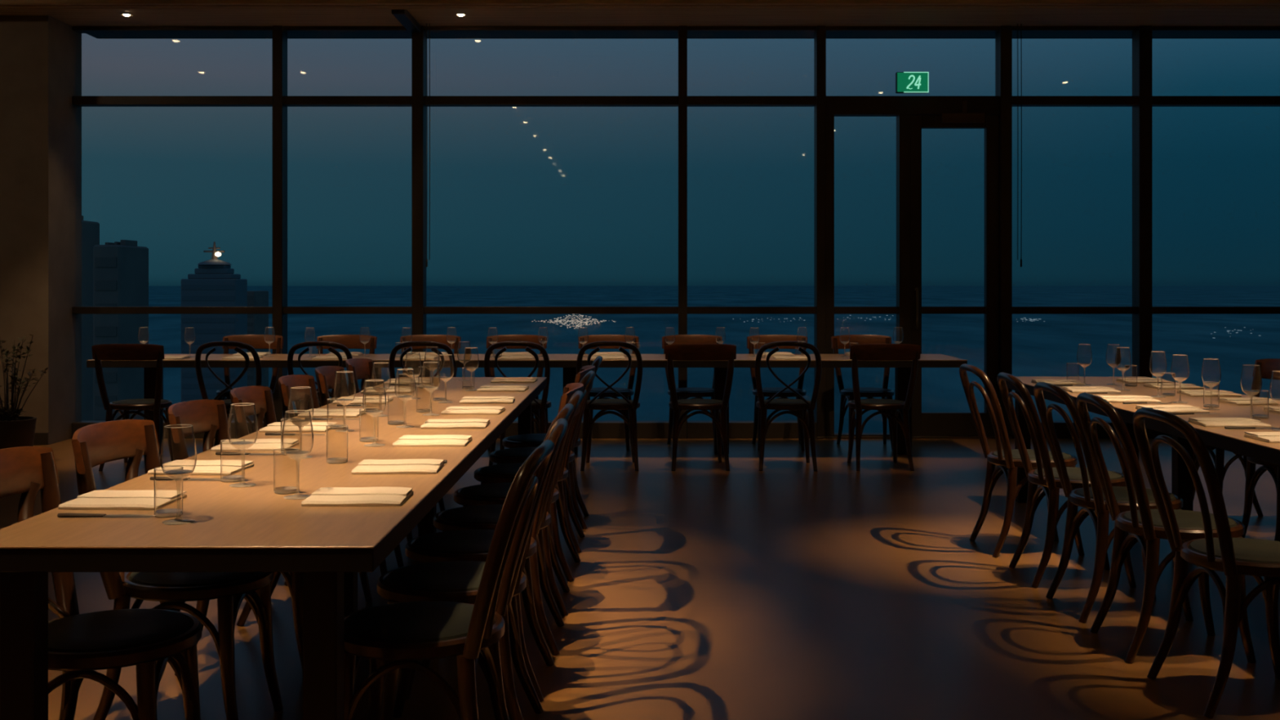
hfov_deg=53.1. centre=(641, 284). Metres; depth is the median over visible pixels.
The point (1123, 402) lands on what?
table knife
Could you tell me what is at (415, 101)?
window
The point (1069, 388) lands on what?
folded napkin
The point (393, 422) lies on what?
tumbler
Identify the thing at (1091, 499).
chair
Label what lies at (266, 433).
table knife
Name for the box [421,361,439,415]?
wine glass
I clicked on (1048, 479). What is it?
chair
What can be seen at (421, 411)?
tumbler
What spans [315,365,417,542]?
chair
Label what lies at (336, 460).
tumbler
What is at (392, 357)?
chair
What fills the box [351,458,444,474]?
folded napkin
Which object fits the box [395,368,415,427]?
wine glass
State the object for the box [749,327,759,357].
wine glass
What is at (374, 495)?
folded napkin
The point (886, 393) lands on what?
chair
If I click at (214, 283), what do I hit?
stepped tower
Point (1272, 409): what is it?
folded napkin
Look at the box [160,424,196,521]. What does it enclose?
wine glass
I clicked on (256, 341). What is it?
chair
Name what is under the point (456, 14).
recessed light
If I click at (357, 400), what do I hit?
folded napkin
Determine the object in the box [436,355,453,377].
bowl
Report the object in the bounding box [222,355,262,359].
folded napkin
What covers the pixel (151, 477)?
table knife
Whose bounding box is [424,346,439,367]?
bowl
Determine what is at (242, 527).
dining table
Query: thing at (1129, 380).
folded napkin
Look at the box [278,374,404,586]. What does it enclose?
chair
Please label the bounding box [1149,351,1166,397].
wine glass
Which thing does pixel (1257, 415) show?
tumbler
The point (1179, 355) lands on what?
bowl
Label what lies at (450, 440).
folded napkin
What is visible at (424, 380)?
folded napkin
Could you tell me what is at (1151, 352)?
bowl
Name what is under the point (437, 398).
tumbler
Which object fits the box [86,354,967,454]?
dining table
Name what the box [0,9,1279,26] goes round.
ceiling
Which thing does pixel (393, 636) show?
chair
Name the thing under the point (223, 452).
table knife
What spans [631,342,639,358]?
tumbler
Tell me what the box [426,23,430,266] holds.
blind cord
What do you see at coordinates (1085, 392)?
table knife
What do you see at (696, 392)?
chair
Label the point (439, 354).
wine glass
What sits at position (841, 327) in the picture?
wine glass
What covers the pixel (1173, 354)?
wine glass
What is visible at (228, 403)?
chair
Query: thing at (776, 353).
folded napkin
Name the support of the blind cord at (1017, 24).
hanging from the ceiling
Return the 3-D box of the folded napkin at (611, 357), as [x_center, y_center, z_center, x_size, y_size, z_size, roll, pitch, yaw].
[-0.253,0.550,9.680,0.250,0.019,0.200,0,0,-3]
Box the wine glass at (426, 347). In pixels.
[424,346,439,390]
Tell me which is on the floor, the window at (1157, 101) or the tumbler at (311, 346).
the window at (1157, 101)
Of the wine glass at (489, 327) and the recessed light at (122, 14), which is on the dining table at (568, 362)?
the wine glass at (489, 327)
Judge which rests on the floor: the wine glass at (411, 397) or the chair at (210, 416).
the chair at (210, 416)
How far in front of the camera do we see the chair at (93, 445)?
3.64 m
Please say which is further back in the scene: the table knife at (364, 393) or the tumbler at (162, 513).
the table knife at (364, 393)
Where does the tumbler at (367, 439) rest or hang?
on the dining table at (242, 527)
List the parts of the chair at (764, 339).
post, leg, leg, rail, leg, leg, post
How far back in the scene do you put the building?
524.23 m
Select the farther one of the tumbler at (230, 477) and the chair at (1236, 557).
the chair at (1236, 557)
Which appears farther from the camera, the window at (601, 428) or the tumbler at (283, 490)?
the window at (601, 428)
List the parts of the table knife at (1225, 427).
handle, blade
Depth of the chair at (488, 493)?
5.12 m
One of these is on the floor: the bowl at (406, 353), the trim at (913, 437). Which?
the trim at (913, 437)
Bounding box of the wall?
[0,15,81,444]
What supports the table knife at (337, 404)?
on the dining table at (242, 527)
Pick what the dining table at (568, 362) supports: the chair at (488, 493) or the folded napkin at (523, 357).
the folded napkin at (523, 357)
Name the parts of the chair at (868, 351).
leg, post, leg, rail, leg, leg, post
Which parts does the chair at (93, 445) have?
post, leg, rail, post, leg, leg, leg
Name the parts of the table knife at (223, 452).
handle, blade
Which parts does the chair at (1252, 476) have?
leg, leg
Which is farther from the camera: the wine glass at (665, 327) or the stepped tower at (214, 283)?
the stepped tower at (214, 283)
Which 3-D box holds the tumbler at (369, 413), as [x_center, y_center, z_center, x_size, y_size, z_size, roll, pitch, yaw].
[-1.165,0.502,5.545,0.067,0.115,0.067,0,0,0]
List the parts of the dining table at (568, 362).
leg, leg, leg, leg, leg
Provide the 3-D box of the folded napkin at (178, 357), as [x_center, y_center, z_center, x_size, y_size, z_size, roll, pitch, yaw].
[-3.571,0.550,9.680,0.250,0.019,0.200,0,0,0]
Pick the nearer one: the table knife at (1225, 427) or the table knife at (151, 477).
the table knife at (151, 477)
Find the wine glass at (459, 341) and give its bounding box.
[457,341,471,381]
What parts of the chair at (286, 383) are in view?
post, rail, post, leg, leg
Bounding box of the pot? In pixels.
[0,416,36,448]
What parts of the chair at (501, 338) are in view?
post, rail, leg, leg, post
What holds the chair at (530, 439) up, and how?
on the floor
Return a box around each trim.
[0,0,1279,9]
[86,33,1279,39]
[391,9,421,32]
[816,435,1012,438]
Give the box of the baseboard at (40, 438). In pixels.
[33,432,48,444]
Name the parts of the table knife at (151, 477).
handle, blade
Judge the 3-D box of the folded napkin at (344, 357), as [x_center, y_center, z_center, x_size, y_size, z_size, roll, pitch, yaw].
[-2.339,0.550,9.680,0.250,0.019,0.200,0,0,-1]
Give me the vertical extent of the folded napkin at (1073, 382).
0.019 m
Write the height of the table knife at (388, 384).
0.009 m
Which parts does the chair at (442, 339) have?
post, rail, post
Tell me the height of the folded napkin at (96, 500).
0.019 m
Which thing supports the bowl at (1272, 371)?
on the wine glass at (1273, 399)
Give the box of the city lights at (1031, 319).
[1020,317,1044,321]
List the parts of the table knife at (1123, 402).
handle, blade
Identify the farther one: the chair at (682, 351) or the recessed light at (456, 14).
the recessed light at (456, 14)
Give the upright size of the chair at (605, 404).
0.920 m
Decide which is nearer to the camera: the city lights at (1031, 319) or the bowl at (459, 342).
the bowl at (459, 342)
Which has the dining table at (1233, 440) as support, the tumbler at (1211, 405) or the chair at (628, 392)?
the tumbler at (1211, 405)
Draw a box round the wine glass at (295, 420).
[288,386,313,457]
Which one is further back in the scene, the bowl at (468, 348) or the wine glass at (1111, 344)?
the wine glass at (1111, 344)
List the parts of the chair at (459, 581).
leg, leg, leg, leg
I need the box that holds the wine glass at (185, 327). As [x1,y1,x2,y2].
[184,327,195,357]
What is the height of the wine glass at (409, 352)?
0.227 m
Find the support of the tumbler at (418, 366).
on the dining table at (242, 527)
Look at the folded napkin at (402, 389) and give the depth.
6.64 m
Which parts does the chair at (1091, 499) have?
leg, leg, leg, leg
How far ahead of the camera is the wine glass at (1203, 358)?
5.74 m
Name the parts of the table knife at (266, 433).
handle, blade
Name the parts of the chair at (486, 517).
leg, leg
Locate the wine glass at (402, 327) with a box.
[401,327,412,342]
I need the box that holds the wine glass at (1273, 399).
[1269,370,1279,431]
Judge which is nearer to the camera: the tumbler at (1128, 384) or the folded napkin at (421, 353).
the tumbler at (1128, 384)
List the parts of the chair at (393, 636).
leg, leg, leg, leg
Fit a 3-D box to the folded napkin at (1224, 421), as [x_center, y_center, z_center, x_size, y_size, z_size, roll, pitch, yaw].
[2.350,0.550,5.120,0.250,0.019,0.200,0,0,3]
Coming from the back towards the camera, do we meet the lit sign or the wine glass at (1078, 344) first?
the lit sign
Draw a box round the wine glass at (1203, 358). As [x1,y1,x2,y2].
[1201,358,1221,410]
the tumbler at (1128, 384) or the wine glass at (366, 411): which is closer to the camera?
the wine glass at (366, 411)
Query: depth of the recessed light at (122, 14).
10.40 m
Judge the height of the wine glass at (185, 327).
0.227 m
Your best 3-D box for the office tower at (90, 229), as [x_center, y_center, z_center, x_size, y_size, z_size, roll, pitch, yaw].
[-108.351,37.813,236.925,10.387,110.993,14.150,0,0,0]
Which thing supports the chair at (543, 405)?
on the floor
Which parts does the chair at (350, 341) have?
post, rail, post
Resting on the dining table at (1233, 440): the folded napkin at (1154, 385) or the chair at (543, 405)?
the folded napkin at (1154, 385)
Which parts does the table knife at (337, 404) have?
handle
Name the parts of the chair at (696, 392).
post, leg, rail, leg, post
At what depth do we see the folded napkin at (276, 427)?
4.90 m
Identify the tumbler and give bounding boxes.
[153,466,182,515]
[220,439,244,479]
[273,448,299,492]
[280,417,301,455]
[311,346,319,357]
[326,424,347,462]
[327,398,344,429]
[359,408,378,442]
[364,386,380,414]
[387,394,404,425]
[398,373,412,395]
[416,385,431,413]
[417,366,431,388]
[432,376,446,400]
[462,367,474,389]
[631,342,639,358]
[756,342,765,358]
[1068,363,1079,382]
[1124,364,1137,386]
[1160,372,1175,395]
[1203,381,1219,408]
[1251,389,1268,418]
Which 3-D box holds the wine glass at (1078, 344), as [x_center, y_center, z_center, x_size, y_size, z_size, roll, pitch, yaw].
[2.475,0.446,7.150,0.081,0.227,0.081,0,0,-11]
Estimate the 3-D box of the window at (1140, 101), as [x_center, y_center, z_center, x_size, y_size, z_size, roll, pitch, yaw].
[3.747,-0.445,10.965,1.192,3.510,0.170,0,0,0]
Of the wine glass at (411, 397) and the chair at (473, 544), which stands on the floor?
the chair at (473, 544)
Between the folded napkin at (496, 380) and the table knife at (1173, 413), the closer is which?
the table knife at (1173, 413)
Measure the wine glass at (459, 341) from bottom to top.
0.227 m
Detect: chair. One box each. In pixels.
[0,446,201,719]
[71,419,283,719]
[91,343,173,471]
[167,399,302,675]
[195,341,265,432]
[213,334,283,446]
[229,386,372,626]
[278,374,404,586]
[287,341,352,415]
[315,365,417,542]
[316,334,377,399]
[344,439,554,719]
[345,358,445,511]
[376,417,568,719]
[389,341,455,378]
[400,334,461,377]
[404,403,574,702]
[433,390,583,655]
[453,382,583,615]
[474,370,595,581]
[484,341,551,465]
[486,334,546,450]
[488,365,595,553]
[502,355,602,529]
[576,341,642,471]
[577,334,639,450]
[662,334,722,444]
[665,343,736,471]
[746,334,807,450]
[755,341,821,471]
[831,334,894,450]
[847,343,920,471]
[959,364,1084,557]
[996,372,1136,588]
[1033,382,1193,622]
[1075,392,1256,663]
[1132,407,1279,718]
[1192,358,1279,516]
[1241,456,1279,541]
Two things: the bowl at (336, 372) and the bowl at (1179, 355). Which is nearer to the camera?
the bowl at (336, 372)
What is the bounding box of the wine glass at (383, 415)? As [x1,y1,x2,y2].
[371,362,391,417]
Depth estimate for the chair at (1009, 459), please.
6.22 m
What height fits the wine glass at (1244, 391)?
0.227 m
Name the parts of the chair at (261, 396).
post, leg, rail, post, leg, leg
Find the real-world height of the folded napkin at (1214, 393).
0.019 m
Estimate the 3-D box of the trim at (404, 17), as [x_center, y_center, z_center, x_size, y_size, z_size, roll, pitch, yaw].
[-1.925,-2.170,10.500,0.103,0.060,0.760,0,0,0]
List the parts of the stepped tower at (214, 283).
crown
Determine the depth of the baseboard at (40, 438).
10.46 m
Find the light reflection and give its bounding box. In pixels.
[531,314,616,328]
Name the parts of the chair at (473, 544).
leg, leg, leg, leg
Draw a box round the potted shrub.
[0,333,48,448]
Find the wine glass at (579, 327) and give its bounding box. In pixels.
[577,327,588,357]
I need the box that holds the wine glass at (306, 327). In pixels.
[304,327,315,357]
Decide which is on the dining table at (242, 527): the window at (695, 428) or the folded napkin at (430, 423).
the folded napkin at (430, 423)
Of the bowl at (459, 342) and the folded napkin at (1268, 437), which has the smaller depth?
the folded napkin at (1268, 437)
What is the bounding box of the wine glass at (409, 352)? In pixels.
[404,351,421,399]
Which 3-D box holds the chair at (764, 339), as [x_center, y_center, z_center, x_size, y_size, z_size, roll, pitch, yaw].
[1.110,0.864,10.332,0.498,0.902,0.534,0,0,2]
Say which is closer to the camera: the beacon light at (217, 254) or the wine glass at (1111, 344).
the wine glass at (1111, 344)
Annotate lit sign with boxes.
[895,71,928,93]
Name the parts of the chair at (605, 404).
leg, leg, leg, leg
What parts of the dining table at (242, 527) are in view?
leg, leg, leg, leg, leg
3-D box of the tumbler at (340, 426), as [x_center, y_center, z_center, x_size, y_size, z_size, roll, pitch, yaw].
[-1.190,0.502,4.985,0.067,0.115,0.067,0,0,0]
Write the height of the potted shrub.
0.946 m
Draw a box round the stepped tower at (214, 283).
[181,241,247,420]
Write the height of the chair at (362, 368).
0.902 m
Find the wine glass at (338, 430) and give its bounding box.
[333,371,355,431]
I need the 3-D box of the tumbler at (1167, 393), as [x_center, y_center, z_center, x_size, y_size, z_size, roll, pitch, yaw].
[2.655,0.502,6.450,0.067,0.115,0.067,0,0,0]
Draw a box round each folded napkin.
[57,489,186,510]
[147,459,253,475]
[164,355,190,359]
[210,438,298,451]
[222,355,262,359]
[232,351,271,355]
[258,422,336,432]
[297,408,367,417]
[301,486,413,506]
[312,355,346,359]
[325,351,362,355]
[332,396,393,404]
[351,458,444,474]
[360,386,414,393]
[383,377,432,384]
[392,434,472,446]
[402,355,438,359]
[412,351,448,355]
[420,418,489,428]
[440,405,505,414]
[459,395,515,404]
[476,385,528,391]
[490,377,537,382]
[498,355,534,359]
[499,351,532,355]
[591,355,625,359]
[592,351,623,355]
[762,351,793,355]
[773,355,807,359]
[1031,379,1085,385]
[1062,386,1120,392]
[1096,395,1160,402]
[1115,377,1172,383]
[1135,404,1209,413]
[1143,382,1204,389]
[1176,389,1241,396]
[1187,417,1271,427]
[1217,397,1279,404]
[1244,431,1279,443]
[1263,406,1279,413]
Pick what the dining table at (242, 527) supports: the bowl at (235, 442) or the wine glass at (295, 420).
the wine glass at (295, 420)
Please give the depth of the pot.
9.24 m
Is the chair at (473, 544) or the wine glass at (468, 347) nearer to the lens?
the chair at (473, 544)
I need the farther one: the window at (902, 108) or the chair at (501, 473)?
the window at (902, 108)
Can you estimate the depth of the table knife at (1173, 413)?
5.50 m
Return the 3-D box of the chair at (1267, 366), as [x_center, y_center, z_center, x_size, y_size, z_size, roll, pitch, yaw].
[3.312,0.864,7.050,0.534,0.902,0.498,0,0,0]
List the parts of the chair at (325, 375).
post, rail, post, leg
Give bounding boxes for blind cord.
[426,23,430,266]
[1017,23,1022,266]
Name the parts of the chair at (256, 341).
leg, post, leg, rail, post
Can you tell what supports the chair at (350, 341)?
on the floor
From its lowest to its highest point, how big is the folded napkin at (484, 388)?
0.019 m
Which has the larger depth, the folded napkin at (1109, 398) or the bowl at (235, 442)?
the folded napkin at (1109, 398)
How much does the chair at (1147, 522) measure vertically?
0.920 m
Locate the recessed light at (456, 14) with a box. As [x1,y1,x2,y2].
[454,13,466,16]
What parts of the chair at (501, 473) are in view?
leg, leg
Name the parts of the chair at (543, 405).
leg, leg, leg, leg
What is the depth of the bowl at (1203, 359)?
5.73 m
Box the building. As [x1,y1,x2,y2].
[247,290,268,420]
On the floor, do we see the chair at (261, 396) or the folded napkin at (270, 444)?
the chair at (261, 396)
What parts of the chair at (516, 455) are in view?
leg, leg, post, rail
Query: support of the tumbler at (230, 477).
on the dining table at (242, 527)
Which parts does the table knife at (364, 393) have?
handle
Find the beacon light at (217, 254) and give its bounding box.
[214,251,221,257]
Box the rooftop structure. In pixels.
[105,240,137,246]
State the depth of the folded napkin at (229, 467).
3.84 m
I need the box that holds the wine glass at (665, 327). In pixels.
[664,327,675,345]
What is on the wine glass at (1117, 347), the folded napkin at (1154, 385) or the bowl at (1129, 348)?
the bowl at (1129, 348)
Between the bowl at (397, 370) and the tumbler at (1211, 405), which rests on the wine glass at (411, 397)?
the bowl at (397, 370)
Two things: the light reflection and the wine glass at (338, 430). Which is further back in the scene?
the light reflection
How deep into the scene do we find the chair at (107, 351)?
9.02 m
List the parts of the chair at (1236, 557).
leg, leg, leg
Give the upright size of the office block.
100.432 m
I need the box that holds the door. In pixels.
[911,100,999,435]
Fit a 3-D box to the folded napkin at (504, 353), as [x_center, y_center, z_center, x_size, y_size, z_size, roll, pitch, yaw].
[-0.997,0.550,10.190,0.250,0.019,0.200,0,0,-1]
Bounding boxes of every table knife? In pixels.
[57,512,155,516]
[149,476,221,479]
[215,451,285,454]
[265,432,326,435]
[304,417,357,419]
[337,404,387,405]
[364,392,409,394]
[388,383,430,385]
[1054,384,1072,386]
[1084,391,1131,393]
[1122,401,1172,404]
[1168,412,1220,414]
[1224,426,1279,428]
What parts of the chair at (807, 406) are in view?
leg, leg, leg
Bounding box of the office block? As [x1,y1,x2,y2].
[93,240,148,420]
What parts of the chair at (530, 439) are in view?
leg, leg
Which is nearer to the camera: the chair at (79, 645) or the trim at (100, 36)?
the chair at (79, 645)
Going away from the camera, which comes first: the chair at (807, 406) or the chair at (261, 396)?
the chair at (261, 396)
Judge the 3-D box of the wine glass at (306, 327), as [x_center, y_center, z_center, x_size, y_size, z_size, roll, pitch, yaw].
[-2.563,0.446,9.900,0.081,0.227,0.081,0,0,36]
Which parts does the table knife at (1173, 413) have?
handle, blade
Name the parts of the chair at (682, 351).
post, leg, rail, leg, leg, post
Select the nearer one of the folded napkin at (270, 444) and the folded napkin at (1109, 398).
the folded napkin at (270, 444)
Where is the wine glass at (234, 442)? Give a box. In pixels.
[227,403,257,484]
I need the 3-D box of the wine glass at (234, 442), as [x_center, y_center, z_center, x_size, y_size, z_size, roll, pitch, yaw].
[-1.112,0.446,3.570,0.081,0.227,0.081,0,0,-41]
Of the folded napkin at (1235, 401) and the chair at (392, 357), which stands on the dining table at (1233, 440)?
the folded napkin at (1235, 401)
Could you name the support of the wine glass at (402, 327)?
on the dining table at (568, 362)
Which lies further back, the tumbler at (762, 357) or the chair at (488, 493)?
the tumbler at (762, 357)
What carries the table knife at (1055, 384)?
on the dining table at (1233, 440)
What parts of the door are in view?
handle, closer arm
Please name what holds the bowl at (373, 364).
on the wine glass at (383, 415)
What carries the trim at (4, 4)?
attached to the ceiling
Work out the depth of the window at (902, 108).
10.90 m
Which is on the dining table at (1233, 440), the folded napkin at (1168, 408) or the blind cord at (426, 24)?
the folded napkin at (1168, 408)
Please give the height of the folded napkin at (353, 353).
0.019 m
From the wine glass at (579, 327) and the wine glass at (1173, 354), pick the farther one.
the wine glass at (579, 327)
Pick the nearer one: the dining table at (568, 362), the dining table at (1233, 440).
the dining table at (1233, 440)
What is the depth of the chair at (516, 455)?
6.37 m
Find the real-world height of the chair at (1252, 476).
0.902 m
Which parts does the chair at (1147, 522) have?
leg, leg, leg, leg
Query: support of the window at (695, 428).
on the floor
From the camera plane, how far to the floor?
5.19 m
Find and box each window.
[71,26,287,438]
[283,26,426,377]
[423,26,687,438]
[687,26,826,438]
[826,26,1012,436]
[1012,26,1151,438]
[1151,26,1279,438]
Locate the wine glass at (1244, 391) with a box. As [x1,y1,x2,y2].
[1240,364,1262,420]
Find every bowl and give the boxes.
[160,426,196,474]
[227,404,257,444]
[281,411,313,453]
[288,387,313,422]
[333,372,355,400]
[362,380,386,412]
[371,364,391,388]
[395,369,415,397]
[404,352,421,375]
[421,362,439,387]
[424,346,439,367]
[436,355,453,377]
[457,342,471,360]
[463,347,479,368]
[1076,344,1092,364]
[1106,344,1121,364]
[1115,347,1131,368]
[1149,351,1166,373]
[1170,355,1189,377]
[1201,359,1221,383]
[1240,364,1262,391]
[1269,371,1279,399]
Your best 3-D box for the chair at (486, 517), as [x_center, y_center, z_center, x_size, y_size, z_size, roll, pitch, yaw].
[-0.489,0.855,4.721,0.552,0.920,0.466,0,0,-1]
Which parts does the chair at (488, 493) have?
leg, post, leg, post, rail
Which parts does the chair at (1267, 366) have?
leg, leg, leg, post, rail, leg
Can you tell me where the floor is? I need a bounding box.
[0,438,1279,719]
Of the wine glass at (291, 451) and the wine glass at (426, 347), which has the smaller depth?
the wine glass at (291, 451)
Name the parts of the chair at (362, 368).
post, rail, post, leg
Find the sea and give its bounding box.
[148,285,1279,432]
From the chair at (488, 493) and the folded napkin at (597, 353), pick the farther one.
the folded napkin at (597, 353)
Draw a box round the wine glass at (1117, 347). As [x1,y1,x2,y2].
[1115,346,1131,391]
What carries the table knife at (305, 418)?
on the dining table at (242, 527)
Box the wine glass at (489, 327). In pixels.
[487,327,497,357]
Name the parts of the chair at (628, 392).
post, rail, leg, post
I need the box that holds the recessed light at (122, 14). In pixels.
[120,13,133,16]
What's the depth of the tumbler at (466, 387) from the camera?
6.88 m
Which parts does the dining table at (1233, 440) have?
leg, leg, leg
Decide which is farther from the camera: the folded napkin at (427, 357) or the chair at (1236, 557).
the folded napkin at (427, 357)
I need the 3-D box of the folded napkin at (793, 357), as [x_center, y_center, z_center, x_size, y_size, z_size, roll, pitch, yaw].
[1.129,0.550,9.680,0.250,0.019,0.200,0,0,0]
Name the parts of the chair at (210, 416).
post, leg, rail, post, leg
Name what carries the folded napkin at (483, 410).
on the dining table at (242, 527)
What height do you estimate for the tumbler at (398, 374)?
0.115 m
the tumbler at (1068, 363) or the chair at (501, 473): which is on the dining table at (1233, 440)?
the tumbler at (1068, 363)
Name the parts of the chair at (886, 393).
post, leg, leg, rail, leg, post, leg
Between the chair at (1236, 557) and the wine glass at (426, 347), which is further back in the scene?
the wine glass at (426, 347)
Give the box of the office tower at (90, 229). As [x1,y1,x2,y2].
[81,215,99,420]
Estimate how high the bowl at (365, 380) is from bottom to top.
0.108 m
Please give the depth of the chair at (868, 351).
9.04 m
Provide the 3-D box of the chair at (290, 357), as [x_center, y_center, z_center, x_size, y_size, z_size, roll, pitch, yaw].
[-2.256,0.855,9.179,0.466,0.920,0.552,0,0,-1]
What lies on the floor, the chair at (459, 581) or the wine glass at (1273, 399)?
the chair at (459, 581)
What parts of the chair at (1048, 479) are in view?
leg, leg, leg, leg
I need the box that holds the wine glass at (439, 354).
[436,354,453,403]
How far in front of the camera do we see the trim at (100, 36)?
11.30 m
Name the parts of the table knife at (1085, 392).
handle, blade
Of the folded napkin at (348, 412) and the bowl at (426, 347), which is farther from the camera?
the bowl at (426, 347)
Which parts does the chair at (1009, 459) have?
leg, leg, leg, leg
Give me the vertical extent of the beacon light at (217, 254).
1.800 m
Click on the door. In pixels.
(923, 424)
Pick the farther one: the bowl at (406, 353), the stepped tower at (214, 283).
the stepped tower at (214, 283)
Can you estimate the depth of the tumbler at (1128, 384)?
7.05 m
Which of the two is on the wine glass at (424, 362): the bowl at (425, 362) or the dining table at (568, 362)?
the bowl at (425, 362)
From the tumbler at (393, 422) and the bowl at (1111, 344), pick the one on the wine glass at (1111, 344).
the bowl at (1111, 344)
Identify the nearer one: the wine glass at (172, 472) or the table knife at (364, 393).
the wine glass at (172, 472)
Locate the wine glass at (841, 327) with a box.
[839,327,849,357]
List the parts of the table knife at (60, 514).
handle, blade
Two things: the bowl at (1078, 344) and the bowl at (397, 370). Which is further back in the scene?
the bowl at (1078, 344)
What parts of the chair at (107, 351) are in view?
post, leg, leg, rail, leg, post, leg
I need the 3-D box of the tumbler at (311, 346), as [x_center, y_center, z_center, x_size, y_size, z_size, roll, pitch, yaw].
[-2.495,0.502,9.800,0.067,0.115,0.067,0,0,0]
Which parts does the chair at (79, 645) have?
rail, post, leg, leg, leg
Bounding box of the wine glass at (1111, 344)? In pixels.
[1106,344,1121,385]
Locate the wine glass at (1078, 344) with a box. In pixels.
[1076,343,1092,385]
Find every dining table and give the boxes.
[0,377,546,719]
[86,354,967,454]
[997,376,1279,542]
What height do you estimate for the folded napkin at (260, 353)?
0.019 m
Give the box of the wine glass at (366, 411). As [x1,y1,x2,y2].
[362,379,386,446]
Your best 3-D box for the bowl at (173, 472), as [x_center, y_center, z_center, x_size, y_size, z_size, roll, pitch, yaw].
[-1.092,0.388,3.020,0.081,0.108,0.081,0,0,-21]
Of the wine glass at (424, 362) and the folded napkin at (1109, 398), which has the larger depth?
the folded napkin at (1109, 398)
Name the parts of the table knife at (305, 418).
handle, blade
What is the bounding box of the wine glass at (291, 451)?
[281,409,313,497]
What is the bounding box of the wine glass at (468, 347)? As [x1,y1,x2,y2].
[463,346,479,391]
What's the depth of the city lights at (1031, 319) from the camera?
3357.18 m
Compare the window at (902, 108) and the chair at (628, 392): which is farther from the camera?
the window at (902, 108)
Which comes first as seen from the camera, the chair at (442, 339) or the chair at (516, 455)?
the chair at (516, 455)
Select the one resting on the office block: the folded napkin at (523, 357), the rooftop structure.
the rooftop structure
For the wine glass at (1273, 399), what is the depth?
4.93 m
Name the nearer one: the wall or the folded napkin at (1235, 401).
the folded napkin at (1235, 401)
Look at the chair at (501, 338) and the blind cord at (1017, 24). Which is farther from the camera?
the blind cord at (1017, 24)
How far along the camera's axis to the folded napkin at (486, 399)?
6.07 m
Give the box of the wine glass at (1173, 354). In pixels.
[1170,354,1189,403]
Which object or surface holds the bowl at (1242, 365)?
on the wine glass at (1244, 391)
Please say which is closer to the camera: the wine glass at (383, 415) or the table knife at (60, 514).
the table knife at (60, 514)
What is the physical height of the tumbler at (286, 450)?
0.115 m
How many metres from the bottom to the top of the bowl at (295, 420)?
0.108 m
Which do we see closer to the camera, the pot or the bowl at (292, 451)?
the bowl at (292, 451)
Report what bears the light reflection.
on the sea

